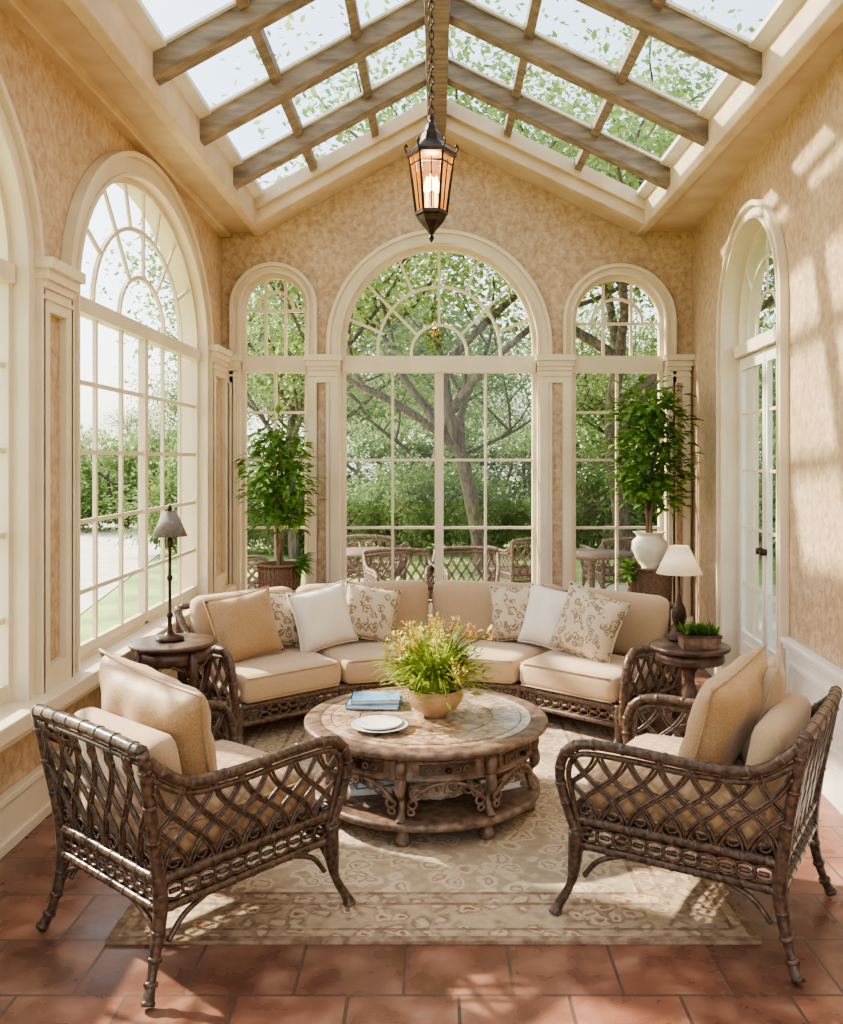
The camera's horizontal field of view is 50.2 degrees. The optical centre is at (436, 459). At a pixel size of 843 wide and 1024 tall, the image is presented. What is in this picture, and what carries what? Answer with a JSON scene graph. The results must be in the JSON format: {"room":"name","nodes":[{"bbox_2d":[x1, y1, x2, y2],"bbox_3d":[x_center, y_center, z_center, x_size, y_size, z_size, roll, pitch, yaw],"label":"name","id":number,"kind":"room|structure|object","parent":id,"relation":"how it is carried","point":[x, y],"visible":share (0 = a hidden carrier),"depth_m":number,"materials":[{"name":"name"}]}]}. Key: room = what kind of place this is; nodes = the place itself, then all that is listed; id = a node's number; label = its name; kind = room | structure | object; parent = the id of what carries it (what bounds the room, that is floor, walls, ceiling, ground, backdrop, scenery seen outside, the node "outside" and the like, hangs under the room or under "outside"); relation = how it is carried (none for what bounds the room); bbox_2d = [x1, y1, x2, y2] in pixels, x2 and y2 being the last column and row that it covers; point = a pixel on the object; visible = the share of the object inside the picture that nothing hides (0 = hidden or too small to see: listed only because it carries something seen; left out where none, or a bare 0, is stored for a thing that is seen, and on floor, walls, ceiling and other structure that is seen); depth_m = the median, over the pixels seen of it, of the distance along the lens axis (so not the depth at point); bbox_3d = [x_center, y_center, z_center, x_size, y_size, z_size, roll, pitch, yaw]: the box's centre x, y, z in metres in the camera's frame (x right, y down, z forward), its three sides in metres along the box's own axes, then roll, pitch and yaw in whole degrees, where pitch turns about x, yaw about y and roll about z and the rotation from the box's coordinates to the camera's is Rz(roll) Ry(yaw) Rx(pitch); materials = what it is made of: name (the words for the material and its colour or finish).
{"room":"sunroom","nodes":[
{"label":"sunroom","id":0,"kind":"room"},
{"bbox_2d":[0,9,221,794],"bbox_3d":[-1.880,-0.075,3.375,0.180,3.850,8.750,0,0,0],"label":"wall","id":1,"kind":"structure","parent":0,"point":[64,133],"depth_m":4.21,"materials":[{"name":"beige paint"}]},
{"bbox_2d":[0,180,14,707],"bbox_3d":[-1.829,-0.315,2.645,0.071,2.710,2.390,0,0,0],"label":"window","id":2,"kind":"structure","parent":1,"relation":"in","point":[7,269],"depth_m":3.81,"materials":[{"name":"beige paint"}]},
{"bbox_2d":[0,74,45,701],"bbox_3d":[-1.849,-0.361,2.645,0.238,2.897,2.670,0,0,0],"label":"trim","id":3,"kind":"structure","parent":1,"relation":"attached to","point":[17,179],"depth_m":3.84,"materials":[{"name":"beige paint"}]},
{"bbox_2d":[34,256,85,692],"bbox_3d":[-1.735,0.075,4.120,0.110,1.930,0.380,0,0,0],"label":"trim","id":4,"kind":"structure","parent":1,"relation":"attached to","point":[61,281],"depth_m":4.18,"materials":[{"name":"beige paint"}]},
{"bbox_2d":[0,659,217,859],"bbox_3d":[-1.768,1.485,3.245,0.045,0.230,8.490,0,0,0],"label":"baseboard","id":5,"kind":"structure","parent":1,"relation":"attached to","point":[23,806],"depth_m":3.83,"materials":[{"name":"beige paint"}]},
{"bbox_2d":[0,584,235,752],"bbox_3d":[-1.810,1.089,3.245,0.300,0.122,8.490,0,0,0],"label":"trim","id":6,"kind":"structure","parent":1,"relation":"attached to","point":[16,722],"depth_m":4.17,"materials":[{"name":"beige paint"}]},
{"bbox_2d":[60,150,213,676],"bbox_3d":[-1.849,-0.371,5.620,0.238,2.917,2.720,0,0,0],"label":"trim","id":7,"kind":"structure","parent":1,"relation":"attached to","point":[110,167],"depth_m":6.15,"materials":[{"name":"beige paint"}]},
{"bbox_2d":[80,177,200,661],"bbox_3d":[-1.829,-0.325,5.620,0.071,2.730,2.440,0,0,0],"label":"window","id":8,"kind":"structure","parent":1,"relation":"in","point":[91,310],"depth_m":5.59,"materials":[{"name":"beige paint"}]},
{"bbox_2d":[208,344,234,592],"bbox_3d":[-1.735,0.075,7.215,0.110,1.930,0.590,0,0,0],"label":"trim","id":9,"kind":"structure","parent":1,"relation":"attached to","point":[220,356],"depth_m":7.31,"materials":[{"name":"beige paint"}]},
{"bbox_2d":[0,654,842,1023],"bbox_3d":[0.195,1.725,3.360,4.330,0.250,8.720,0,0,0],"label":"floor","id":10,"kind":"structure","parent":0,"point":[65,973],"depth_m":2.80,"materials":[{"name":"tile"}]},
{"bbox_2d":[128,633,217,693],"bbox_3d":[-1.430,1.295,4.880,0.470,0.630,0.470,0,0,0],"label":"round side table","id":11,"kind":"object","parent":10,"relation":"on","point":[194,650],"visible":0.42,"depth_m":4.72,"materials":[{"name":"brown wood"}]},
{"bbox_2d":[152,504,187,642],"bbox_3d":[-1.455,0.610,4.900,0.188,0.740,0.188,0,0,0],"label":"table lamp","id":12,"kind":"object","parent":11,"relation":"on","point":[169,525],"visible":1,"depth_m":4.86,"materials":[{"name":"brown metal"}]},
{"bbox_2d":[232,404,326,647],"bbox_3d":[-1.234,0.586,6.962,0.742,2.027,0.719,0,0,0],"label":"ficus tree","id":13,"kind":"object","parent":10,"relation":"on","point":[280,572],"visible":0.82,"depth_m":6.90,"materials":[{"name":"green plant"}]},
{"bbox_2d":[174,580,681,744],"bbox_3d":[-0.045,1.220,5.702,3.165,0.756,1.525,0,0,0],"label":"sectional sofa","id":14,"kind":"object","parent":10,"relation":"on","point":[291,675],"visible":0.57,"depth_m":5.46,"materials":[{"name":"beige fabric"}]},
{"bbox_2d":[203,585,284,662],"bbox_3d":[-1.169,1.015,5.476,0.217,0.457,0.502,0,0,43],"label":"throw pillow","id":15,"kind":"object","parent":14,"relation":"on","point":[244,624],"visible":0.88,"depth_m":5.41,"materials":[{"name":"beige fabric"}]},
{"bbox_2d":[253,590,306,645],"bbox_3d":[-1.005,1.015,5.768,0.398,0.381,0.155,0,0,-31],"label":"throw pillow","id":16,"kind":"object","parent":14,"relation":"on","point":[282,611],"visible":0.3,"depth_m":5.73,"materials":[{"name":"fabric"}]},
{"bbox_2d":[286,580,357,651],"bbox_3d":[-0.734,1.015,5.790,0.470,0.450,0.200,0,0,-41],"label":"throw pillow","id":17,"kind":"object","parent":14,"relation":"on","point":[322,618],"visible":0.96,"depth_m":5.72,"materials":[{"name":"beige fabric"}]},
{"bbox_2d":[345,580,401,641],"bbox_3d":[-0.448,1.015,5.981,0.456,0.438,0.173,0,0,-13],"label":"throw pillow","id":18,"kind":"object","parent":14,"relation":"on","point":[372,610],"visible":0.81,"depth_m":5.93,"materials":[{"name":"fabric"}]},
{"bbox_2d":[490,584,546,641],"bbox_3d":[0.539,1.015,5.957,0.411,0.396,0.161,0,0,17],"label":"throw pillow","id":19,"kind":"object","parent":14,"relation":"on","point":[509,604],"visible":0.66,"depth_m":5.93,"materials":[{"name":"fabric"}]},
{"bbox_2d":[518,582,567,651],"bbox_3d":[0.717,1.015,5.787,0.416,0.427,0.187,0,0,35],"label":"throw pillow","id":20,"kind":"object","parent":14,"relation":"on","point":[545,605],"visible":0.8,"depth_m":5.75,"materials":[{"name":"beige fabric"}]},
{"bbox_2d":[548,581,630,662],"bbox_3d":[0.928,1.010,5.504,0.546,0.497,0.217,0,0,44],"label":"throw pillow","id":21,"kind":"object","parent":14,"relation":"on","point":[589,624],"visible":0.94,"depth_m":5.42,"materials":[{"name":"fabric"}]},
{"bbox_2d":[105,708,761,944],"bbox_3d":[-0.012,1.593,4.370,2.170,0.012,2.800,0,0,0],"label":"area rug","id":22,"kind":"object","parent":10,"relation":"on","point":[459,887],"visible":0.57,"depth_m":3.27,"materials":[{"name":"fabric"}]},
{"bbox_2d":[30,700,355,1006],"bbox_3d":[-0.838,1.200,3.120,0.743,0.796,0.887,0,0,41],"label":"rattan armchair","id":23,"kind":"object","parent":22,"relation":"on","point":[139,812],"visible":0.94,"depth_m":2.87,"materials":[{"name":"brown wicker"}]},
{"bbox_2d":[99,648,217,788],"bbox_3d":[-0.946,0.900,3.043,0.604,0.490,0.245,0,0,36],"label":"throw pillow","id":24,"kind":"object","parent":23,"relation":"on","point":[139,693],"visible":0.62,"depth_m":2.91,"materials":[{"name":"beige fabric"}]},
{"bbox_2d":[304,686,547,846],"bbox_3d":[-0.050,1.383,4.170,1.121,0.408,1.121,0,0,31],"label":"round coffee table","id":25,"kind":"object","parent":22,"relation":"on","point":[493,733],"visible":0.78,"depth_m":3.80,"materials":[{"name":"brown wood"}]},
{"bbox_2d":[348,778,394,795],"bbox_3d":[-0.290,1.435,4.059,0.227,0.085,0.181,0,0,-14],"label":"stacked books","id":26,"kind":"object","parent":25,"relation":"on","point":[357,789],"visible":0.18,"depth_m":3.98,"materials":[{"name":"paper"}]},
{"bbox_2d":[346,691,402,709],"bbox_3d":[-0.300,1.156,4.330,0.264,0.042,0.199,0,0,0],"label":"books","id":27,"kind":"object","parent":25,"relation":"on","point":[369,700],"visible":1,"depth_m":4.26,"materials":[{"name":"paper"}]},
{"bbox_2d":[351,715,408,732],"bbox_3d":[-0.250,1.163,3.950,0.256,0.030,0.256,0,0,0],"label":"plates","id":28,"kind":"object","parent":25,"relation":"on","point":[375,723],"visible":1,"depth_m":3.95,"materials":[{"name":"white ceramic"}]},
{"bbox_2d":[407,783,462,799],"bbox_3d":[-0.010,1.425,3.950,0.260,0.112,0.180,0,0,-6],"label":"folded throw","id":29,"kind":"object","parent":25,"relation":"on","point":[447,793],"visible":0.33,"depth_m":3.88,"materials":[{"name":"fabric"}]},
{"bbox_2d":[367,611,505,717],"bbox_3d":[0.003,0.942,4.147,0.683,0.472,0.645,0,0,19],"label":"potted plant","id":30,"kind":"object","parent":25,"relation":"on","point":[436,690],"visible":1,"depth_m":4.07,"materials":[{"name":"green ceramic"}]},
{"bbox_2d":[467,771,521,793],"bbox_3d":[0.260,1.450,4.090,0.201,0.055,0.174,0,0,-29],"label":"stacked books","id":31,"kind":"object","parent":25,"relation":"on","point":[515,783],"visible":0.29,"depth_m":4.05,"materials":[{"name":"paper"}]},
{"bbox_2d":[549,685,842,983],"bbox_3d":[0.946,1.200,3.218,0.887,0.796,0.743,0,0,31],"label":"rattan armchair","id":32,"kind":"object","parent":22,"relation":"on","point":[763,812],"visible":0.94,"depth_m":2.96,"materials":[{"name":"brown wicker"}]},
{"bbox_2d":[678,643,767,775],"bbox_3d":[1.007,0.910,3.145,0.240,0.498,0.523,0,0,44],"label":"throw pillow","id":33,"kind":"object","parent":32,"relation":"on","point":[726,709],"visible":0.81,"depth_m":3.01,"materials":[{"name":"beige fabric"}]},
{"bbox_2d":[741,650,786,765],"bbox_3d":[1.181,0.900,3.262,0.166,0.392,0.386,0,0,21],"label":"throw pillow","id":34,"kind":"object","parent":32,"relation":"on","point":[774,685],"visible":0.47,"depth_m":3.12,"materials":[{"name":"beige fabric"}]},
{"bbox_2d":[590,375,703,669],"bbox_3d":[1.624,0.471,6.936,0.837,2.258,0.826,0,0,0],"label":"ficus tree","id":35,"kind":"object","parent":10,"relation":"on","point":[649,547],"visible":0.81,"depth_m":6.85,"materials":[{"name":"green plant"}]},
{"bbox_2d":[649,637,730,737],"bbox_3d":[1.370,1.301,4.880,0.430,0.602,0.430,0,0,0],"label":"pedestal side table","id":36,"kind":"object","parent":10,"relation":"on","point":[668,652],"visible":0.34,"depth_m":4.77,"materials":[{"name":"brown wood"}]},
{"bbox_2d":[656,545,701,641],"bbox_3d":[1.345,0.738,5.000,0.252,0.523,0.252,0,0,0],"label":"table lamp","id":37,"kind":"object","parent":36,"relation":"on","point":[678,560],"visible":0.84,"depth_m":4.95,"materials":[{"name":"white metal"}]},
{"bbox_2d":[674,619,722,649],"bbox_3d":[1.384,0.924,4.791,0.248,0.151,0.160,0,0,-3],"label":"planter box","id":38,"kind":"object","parent":36,"relation":"on","point":[699,636],"visible":1,"depth_m":4.75,"materials":[{"name":"brown wood"}]},
{"bbox_2d":[0,0,842,236],"bbox_3d":[0.195,-1.975,3.350,4.330,0.250,8.700,0,0,0],"label":"ceiling","id":39,"kind":"structure","parent":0,"point":[95,44],"depth_m":4.84,"materials":[{"name":"beige paint"}]},
{"bbox_2d":[222,143,691,625],"bbox_3d":[0.168,-0.505,7.610,3.915,4.710,0.220,0,0,0],"label":"wall","id":40,"kind":"structure","parent":0,"point":[555,240],"depth_m":7.50,"materials":[{"name":"beige paint"}]},
{"bbox_2d":[228,354,241,590],"bbox_3d":[-1.718,0.215,7.450,0.195,2.170,0.100,0,0,0],"label":"trim","id":41,"kind":"structure","parent":40,"relation":"attached to","point":[236,361],"depth_m":7.45,"materials":[{"name":"beige paint"}]},
{"bbox_2d":[229,262,317,590],"bbox_3d":[-1.357,-0.146,7.585,0.725,2.987,0.269,0,0,0],"label":"trim","id":42,"kind":"structure","parent":40,"relation":"attached to","point":[250,276],"depth_m":7.46,"materials":[{"name":"beige paint"}]},
{"bbox_2d":[242,275,306,590],"bbox_3d":[-1.357,-0.128,7.567,0.555,2.855,0.105,0,0,0],"label":"window","id":43,"kind":"structure","parent":40,"relation":"in","point":[250,364],"depth_m":7.55,"materials":[{"name":"beige paint"}]},
{"bbox_2d":[304,354,342,583],"bbox_3d":[-0.940,0.215,7.445,0.310,2.170,0.110,0,0,0],"label":"trim","id":44,"kind":"structure","parent":40,"relation":"attached to","point":[322,369],"depth_m":7.44,"materials":[{"name":"beige paint"}]},
{"bbox_2d":[326,229,551,583],"bbox_3d":[0.018,-0.284,7.585,1.875,3.262,0.269,0,0,0],"label":"trim","id":45,"kind":"structure","parent":40,"relation":"attached to","point":[404,243],"depth_m":7.46,"materials":[{"name":"beige paint"}]},
{"bbox_2d":[342,246,536,613],"bbox_3d":[0.018,-0.247,7.567,1.635,3.095,0.105,0,0,0],"label":"window","id":46,"kind":"structure","parent":40,"relation":"in","point":[439,365],"depth_m":7.55,"materials":[{"name":"beige paint"}]},
{"bbox_2d":[255,99,644,233],"bbox_3d":[0.103,-2.382,7.300,3.127,1.019,0.380,0,0,0],"label":"header beam","id":47,"kind":"structure","parent":40,"relation":"attached to","point":[476,135],"depth_m":7.16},
{"bbox_2d":[535,354,575,589],"bbox_3d":[0.983,0.215,7.445,0.325,2.170,0.110,0,0,0],"label":"pilaster","id":48,"kind":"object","parent":40,"relation":"attached to","point":[556,369],"depth_m":7.44,"materials":[{"name":"beige paint"}]},
{"bbox_2d":[573,276,663,590],"bbox_3d":[1.515,-0.122,7.567,0.770,2.845,0.105,0,0,0],"label":"window","id":49,"kind":"structure","parent":40,"relation":"in","point":[583,364],"depth_m":7.55,"materials":[{"name":"beige paint"}]},
{"bbox_2d":[562,263,676,602],"bbox_3d":[1.515,-0.141,7.585,0.940,2.977,0.269,0,0,0],"label":"trim","id":50,"kind":"structure","parent":40,"relation":"attached to","point":[644,276],"depth_m":7.46,"materials":[{"name":"beige paint"}]},
{"bbox_2d":[663,354,694,615],"bbox_3d":[2.007,0.215,7.450,0.245,2.170,0.100,0,0,0],"label":"trim","id":51,"kind":"structure","parent":40,"relation":"attached to","point":[681,364],"depth_m":7.45,"materials":[{"name":"beige paint"}]},
{"bbox_2d":[153,0,761,189],"bbox_3d":[0.103,-2.417,3.225,3.127,0.967,8.450,0,0,0],"label":"beams","id":52,"kind":"structure","parent":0,"point":[669,26],"depth_m":5.46,"materials":[{"name":"brown wood"}]},
{"bbox_2d":[404,0,458,241],"bbox_3d":[-0.030,-1.899,4.800,0.292,1.478,0.256,0,0,0],"label":"hanging lantern","id":53,"kind":"object","parent":52,"relation":"hanging from","point":[431,149],"visible":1,"depth_m":4.77,"materials":[{"name":"brown metal"}]},
{"bbox_2d":[117,0,802,197],"bbox_3d":[0.103,-2.465,3.150,3.167,0.829,8.300,0,0,0],"label":"skylight glazing bars","id":54,"kind":"object","parent":52,"relation":"attached to","point":[135,10],"visible":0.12,"depth_m":5.43,"materials":[{"name":"beige wood"}]},
{"bbox_2d":[692,50,842,669],"bbox_3d":[2.037,-0.075,3.379,0.377,3.850,8.764,0,0,2],"label":"wall","id":55,"kind":"structure","parent":0,"point":[798,171],"depth_m":4.70,"materials":[{"name":"beige paint"}]},
{"bbox_2d":[716,199,788,672],"bbox_3d":[2.077,-0.010,5.689,0.269,3.220,1.493,0,0,4],"label":"trim","id":56,"kind":"structure","parent":55,"relation":"attached to","point":[754,213],"depth_m":6.32,"materials":[{"name":"beige paint"}]},
{"bbox_2d":[734,224,775,658],"bbox_3d":[2.074,0.035,5.689,0.087,3.090,1.273,0,0,4],"label":"door","id":57,"kind":"structure","parent":55,"relation":"in","point":[759,350],"depth_m":5.98,"materials":[{"name":"beige paint"}]},
{"bbox_2d":[704,637,842,814],"bbox_3d":[1.893,1.285,3.253,0.206,0.630,8.506,0,0,2],"label":"baseboard","id":58,"kind":"structure","parent":55,"relation":"attached to","point":[810,675],"depth_m":4.34,"materials":[{"name":"white paint"}]},
{"label":"outside","id":59,"kind":"structure","parent":0,"visible":0},
{"bbox_2d":[80,521,159,614],"bbox_3d":[-8.944,1.855,17.906,7.708,0.015,48.806,0,0,-18],"label":"gravel driveway","id":60,"kind":"structure","parent":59,"point":[107,555],"depth_m":17.05,"materials":[{"name":"white gravel"}]},
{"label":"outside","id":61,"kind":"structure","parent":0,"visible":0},
{"bbox_2d":[80,479,775,642],"bbox_3d":[0.000,2.030,32.500,120.000,0.340,115.000,0,0,0],"label":"lawn","id":62,"kind":"structure","parent":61,"point":[108,605],"depth_m":14.01,"materials":[{"name":"green plant"}]},
{"bbox_2d":[80,440,117,529],"bbox_3d":[-10.047,0.597,23.852,3.426,2.730,3.186,0,0,-22],"label":"shrub","id":63,"kind":"object","parent":62,"relation":"on","point":[86,445],"visible":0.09,"depth_m":23.64,"materials":[{"name":"green plant"}]},
{"bbox_2d":[80,424,176,532],"bbox_3d":[-8.398,0.480,24.087,4.224,2.975,3.438,0,0,-28],"label":"shrub","id":64,"kind":"object","parent":62,"relation":"on","point":[111,460],"visible":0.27,"depth_m":23.50,"materials":[{"name":"green plant"}]},
{"bbox_2d":[81,401,176,487],"bbox_3d":[-7.899,0.032,26.225,4.640,3.672,4.494,0,0,13],"label":"tree","id":65,"kind":"object","parent":62,"relation":"on","point":[127,417],"visible":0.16,"depth_m":26.07,"materials":[{"name":"green plant"}]},
{"bbox_2d":[124,437,176,524],"bbox_3d":[-6.664,0.621,23.884,3.361,2.678,3.125,0,0,16],"label":"shrub","id":66,"kind":"object","parent":62,"relation":"on","point":[175,438],"visible":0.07,"depth_m":23.37,"materials":[{"name":"green plant"}]},
{"bbox_2d":[98,447,253,555],"bbox_3d":[-4.983,0.781,17.756,2.722,2.333,2.927,0,0,16],"label":"shrub","id":67,"kind":"object","parent":62,"relation":"on","point":[168,467],"visible":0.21,"depth_m":17.35,"materials":[{"name":"green plant"}]},
{"bbox_2d":[104,336,304,441],"bbox_3d":[-6.479,-1.163,26.823,7.432,6.073,7.675,0,0,5],"label":"tree","id":68,"kind":"object","parent":62,"relation":"on","point":[173,409],"visible":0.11,"depth_m":26.47,"materials":[{"name":"green plant"}]},
{"bbox_2d":[165,458,304,553],"bbox_3d":[-3.929,0.873,18.267,3.022,2.129,2.460,0,0,11],"label":"shrub","id":69,"kind":"object","parent":62,"relation":"on","point":[254,537],"visible":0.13,"depth_m":17.88,"materials":[{"name":"green plant"}]},
{"bbox_2d":[172,427,304,529],"bbox_3d":[-5.013,0.508,24.113,3.370,2.916,4.139,0,0,37],"label":"shrub","id":70,"kind":"object","parent":62,"relation":"on","point":[260,436],"visible":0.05,"depth_m":23.71,"materials":[{"name":"green plant"}]},
{"bbox_2d":[247,478,304,553],"bbox_3d":[-2.982,1.119,18.180,2.009,1.601,1.868,0,0,44],"label":"shrub","id":71,"kind":"object","parent":62,"relation":"on","point":[300,530],"visible":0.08,"depth_m":17.88,"materials":[{"name":"green plant"}]},
{"bbox_2d":[165,315,389,470],"bbox_3d":[-4.261,-1.683,27.778,7.029,7.147,8.045,0,0,30],"label":"tree","id":72,"kind":"object","parent":62,"relation":"on","point":[269,409],"visible":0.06,"depth_m":28.06,"materials":[{"name":"green plant"}]},
{"bbox_2d":[86,198,513,558],"bbox_3d":[-2.348,-1.642,17.346,7.947,7.016,8.340,0,0,4],"label":"tree","id":73,"kind":"object","parent":62,"relation":"on","point":[298,404],"visible":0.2,"depth_m":15.93,"materials":[{"name":"green plant"}]},
{"bbox_2d":[252,352,416,463],"bbox_3d":[-3.526,-0.952,29.293,6.697,5.633,6.381,0,0,-21],"label":"tree","id":74,"kind":"object","parent":62,"relation":"on","point":[357,422],"visible":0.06,"depth_m":28.43,"materials":[{"name":"green plant"}]},
{"bbox_2d":[283,477,395,554],"bbox_3d":[-1.945,1.117,17.897,2.276,1.603,1.853,0,0,20],"label":"shrub","id":75,"kind":"object","parent":62,"relation":"on","point":[352,501],"visible":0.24,"depth_m":17.57,"materials":[{"name":"green plant"}]},
{"bbox_2d":[295,407,472,531],"bbox_3d":[-1.585,0.296,23.008,4.786,3.372,3.897,0,0,-11],"label":"shrub","id":76,"kind":"object","parent":62,"relation":"on","point":[371,435],"visible":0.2,"depth_m":22.32,"materials":[{"name":"green plant"}]},
{"bbox_2d":[347,450,464,552],"bbox_3d":[-0.830,0.867,18.289,2.695,2.148,2.506,0,0,-31],"label":"shrub","id":77,"kind":"object","parent":62,"relation":"on","point":[384,490],"visible":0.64,"depth_m":17.97,"materials":[{"name":"green plant"}]},
{"bbox_2d":[348,373,502,499],"bbox_3d":[-1.298,-1.154,29.962,7.410,6.055,7.652,0,0,29],"label":"tree","id":78,"kind":"object","parent":62,"relation":"on","point":[382,414],"visible":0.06,"depth_m":28.49,"materials":[{"name":"green plant"}]},
{"bbox_2d":[253,279,603,537],"bbox_3d":[0.269,-1.341,20.830,8.126,6.430,7.869,0,0,31],"label":"tree","id":79,"kind":"object","parent":62,"relation":"on","point":[504,386],"visible":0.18,"depth_m":20.30,"materials":[{"name":"green plant"}]},
{"bbox_2d":[89,24,774,576],"bbox_3d":[-0.061,-2.141,13.646,10.157,8.037,9.836,0,0,-23],"label":"tree","id":80,"kind":"object","parent":62,"relation":"on","point":[455,440],"visible":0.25,"depth_m":13.74,"materials":[{"name":"green plant"}]},
{"bbox_2d":[351,403,531,532],"bbox_3d":[0.115,0.161,22.985,4.609,3.673,4.286,0,0,39],"label":"shrub","id":81,"kind":"object","parent":62,"relation":"on","point":[416,432],"visible":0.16,"depth_m":22.53,"materials":[{"name":"green plant"}]},
{"bbox_2d":[388,454,501,555],"bbox_3d":[0.173,0.889,18.439,2.419,2.093,2.971,0,0,-5],"label":"shrub","id":82,"kind":"object","parent":62,"relation":"on","point":[448,534],"visible":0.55,"depth_m":17.83,"materials":[{"name":"green plant"}]},
{"bbox_2d":[373,344,531,442],"bbox_3d":[0.384,-1.318,29.880,6.304,6.410,7.216,0,0,-17],"label":"tree","id":83,"kind":"object","parent":62,"relation":"on","point":[505,408],"visible":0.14,"depth_m":28.78,"materials":[{"name":"green plant"}]},
{"bbox_2d":[431,468,531,548],"bbox_3d":[1.083,1.042,18.663,2.218,1.767,2.062,0,0,33],"label":"shrub","id":84,"kind":"object","parent":62,"relation":"on","point":[500,542],"visible":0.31,"depth_m":18.39,"materials":[{"name":"green plant"}]},
{"bbox_2d":[212,0,775,578],"bbox_3d":[2.244,-2.929,12.534,10.875,9.661,9.501,0,0,23],"label":"tree","id":85,"kind":"object","parent":62,"relation":"on","point":[618,334],"visible":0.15,"depth_m":11.34,"materials":[{"name":"green plant"}]},
{"bbox_2d":[425,416,588,531],"bbox_3d":[1.896,0.380,24.333,4.532,3.193,3.690,0,0,27],"label":"shrub","id":86,"kind":"object","parent":62,"relation":"on","point":[517,449],"visible":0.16,"depth_m":23.63,"materials":[{"name":"green plant"}]},
{"bbox_2d":[465,396,582,490],"bbox_3d":[2.778,-0.356,29.942,5.279,4.440,5.030,0,0,-33],"label":"tree","id":87,"kind":"object","parent":62,"relation":"on","point":[524,420],"visible":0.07,"depth_m":29.44,"materials":[{"name":"green plant"}]},
{"bbox_2d":[301,585,775,650],"bbox_3d":[0.800,1.851,10.475,8.400,0.022,5.450,0,0,0],"label":"paving","id":88,"kind":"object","parent":62,"relation":"on","point":[610,587],"visible":0.02,"depth_m":11.15,"materials":[{"name":"stone"}]},
{"bbox_2d":[247,555,268,589],"bbox_3d":[-2.313,1.419,10.395,0.964,0.866,0.808,0,0,-20],"label":"patio chair","id":89,"kind":"object","parent":88,"relation":"on","point":[253,584],"visible":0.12,"depth_m":10.47,"materials":[{"name":"wicker"}]},
{"bbox_2d":[347,547,407,581],"bbox_3d":[-0.850,1.475,11.000,1.000,0.730,1.000,0,0,0],"label":"patio table","id":90,"kind":"object","parent":88,"relation":"on","point":[354,552],"visible":0.14,"depth_m":10.92,"materials":[{"name":"stone"}]},
{"bbox_2d":[347,534,409,581],"bbox_3d":[-0.852,1.419,12.386,0.808,0.866,0.964,0,0,10],"label":"patio chair","id":91,"kind":"object","parent":88,"relation":"on","point":[355,568],"visible":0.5,"depth_m":12.05,"materials":[{"name":"wicker"}]},
{"bbox_2d":[362,547,449,599],"bbox_3d":[-0.354,1.419,9.713,0.808,0.866,0.964,0,0,-15],"label":"patio chair","id":92,"kind":"object","parent":88,"relation":"on","point":[371,575],"visible":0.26,"depth_m":10.09,"materials":[{"name":"wicker"}]},
{"bbox_2d":[425,546,500,599],"bbox_3d":[0.301,1.419,9.914,0.808,0.866,0.964,0,0,5],"label":"patio chair","id":93,"kind":"object","parent":88,"relation":"on","point":[428,570],"visible":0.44,"depth_m":10.30,"materials":[{"name":"wicker"}]},
{"bbox_2d":[487,537,531,582],"bbox_3d":[1.155,1.419,11.987,0.808,0.866,0.964,0,0,-20],"label":"patio chair","id":94,"kind":"object","parent":88,"relation":"on","point":[512,570],"visible":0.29,"depth_m":11.58,"materials":[{"name":"wicker"}]},
{"bbox_2d":[576,548,633,587],"bbox_3d":[1.850,1.475,10.800,1.000,0.730,1.000,0,0,0],"label":"patio table","id":95,"kind":"object","parent":88,"relation":"on","point":[591,555],"visible":0.5,"depth_m":10.76,"materials":[{"name":"stone"}]},
{"bbox_2d":[579,537,638,588],"bbox_3d":[2.402,1.419,11.986,0.808,0.866,0.964,0,0,-10],"label":"patio chair","id":96,"kind":"object","parent":88,"relation":"on","point":[605,571],"visible":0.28,"depth_m":11.59,"materials":[{"name":"wicker"}]},
{"bbox_2d":[496,483,600,552],"bbox_3d":[2.231,1.177,18.035,2.089,1.472,1.701,0,0,-30],"label":"shrub","id":97,"kind":"object","parent":62,"relation":"on","point":[526,506],"visible":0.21,"depth_m":17.88,"materials":[{"name":"green plant"}]},
{"bbox_2d":[493,410,647,524],"bbox_3d":[3.617,0.245,24.302,4.074,3.491,4.381,0,0,35],"label":"shrub","id":98,"kind":"object","parent":62,"relation":"on","point":[578,421],"visible":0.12,"depth_m":23.84,"materials":[{"name":"green plant"}]},
{"bbox_2d":[514,444,644,548],"bbox_3d":[3.015,0.799,17.943,2.675,2.292,2.877,0,0,16],"label":"shrub","id":99,"kind":"object","parent":62,"relation":"on","point":[587,517],"visible":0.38,"depth_m":17.54,"materials":[{"name":"green plant"}]},
{"bbox_2d":[576,399,657,531],"bbox_3d":[5.400,0.179,22.911,5.147,3.626,4.190,0,0,-16],"label":"shrub","id":100,"kind":"object","parent":62,"relation":"on","point":[601,439],"visible":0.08,"depth_m":22.47,"materials":[{"name":"green plant"}]},
{"bbox_2d":[598,483,657,545],"bbox_3d":[4.253,1.142,18.786,1.789,1.548,2.198,0,0,-7],"label":"shrub","id":101,"kind":"object","parent":62,"relation":"on","point":[655,523],"visible":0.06,"depth_m":18.47,"materials":[{"name":"green plant"}]},
{"bbox_2d":[483,284,775,468],"bbox_3d":[4.642,-1.274,20.490,7.463,6.277,7.111,0,0,-40],"label":"tree","id":102,"kind":"object","parent":62,"relation":"on","point":[590,398],"visible":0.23,"depth_m":19.55,"materials":[{"name":"green plant"}]},
{"bbox_2d":[759,273,775,427],"bbox_3d":[8.202,-1.540,18.107,8.361,6.832,8.634,0,0,38],"label":"tree","id":103,"kind":"object","parent":62,"relation":"on","point":[771,325],"visible":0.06,"depth_m":18.86,"materials":[{"name":"green plant"}]},
{"bbox_2d":[759,443,775,571],"bbox_3d":[6.655,0.594,14.509,3.154,2.730,3.875,0,0,24],"label":"shrub","id":104,"kind":"object","parent":62,"relation":"on","point":[774,449],"visible":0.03,"depth_m":14.17,"materials":[{"name":"green plant"}]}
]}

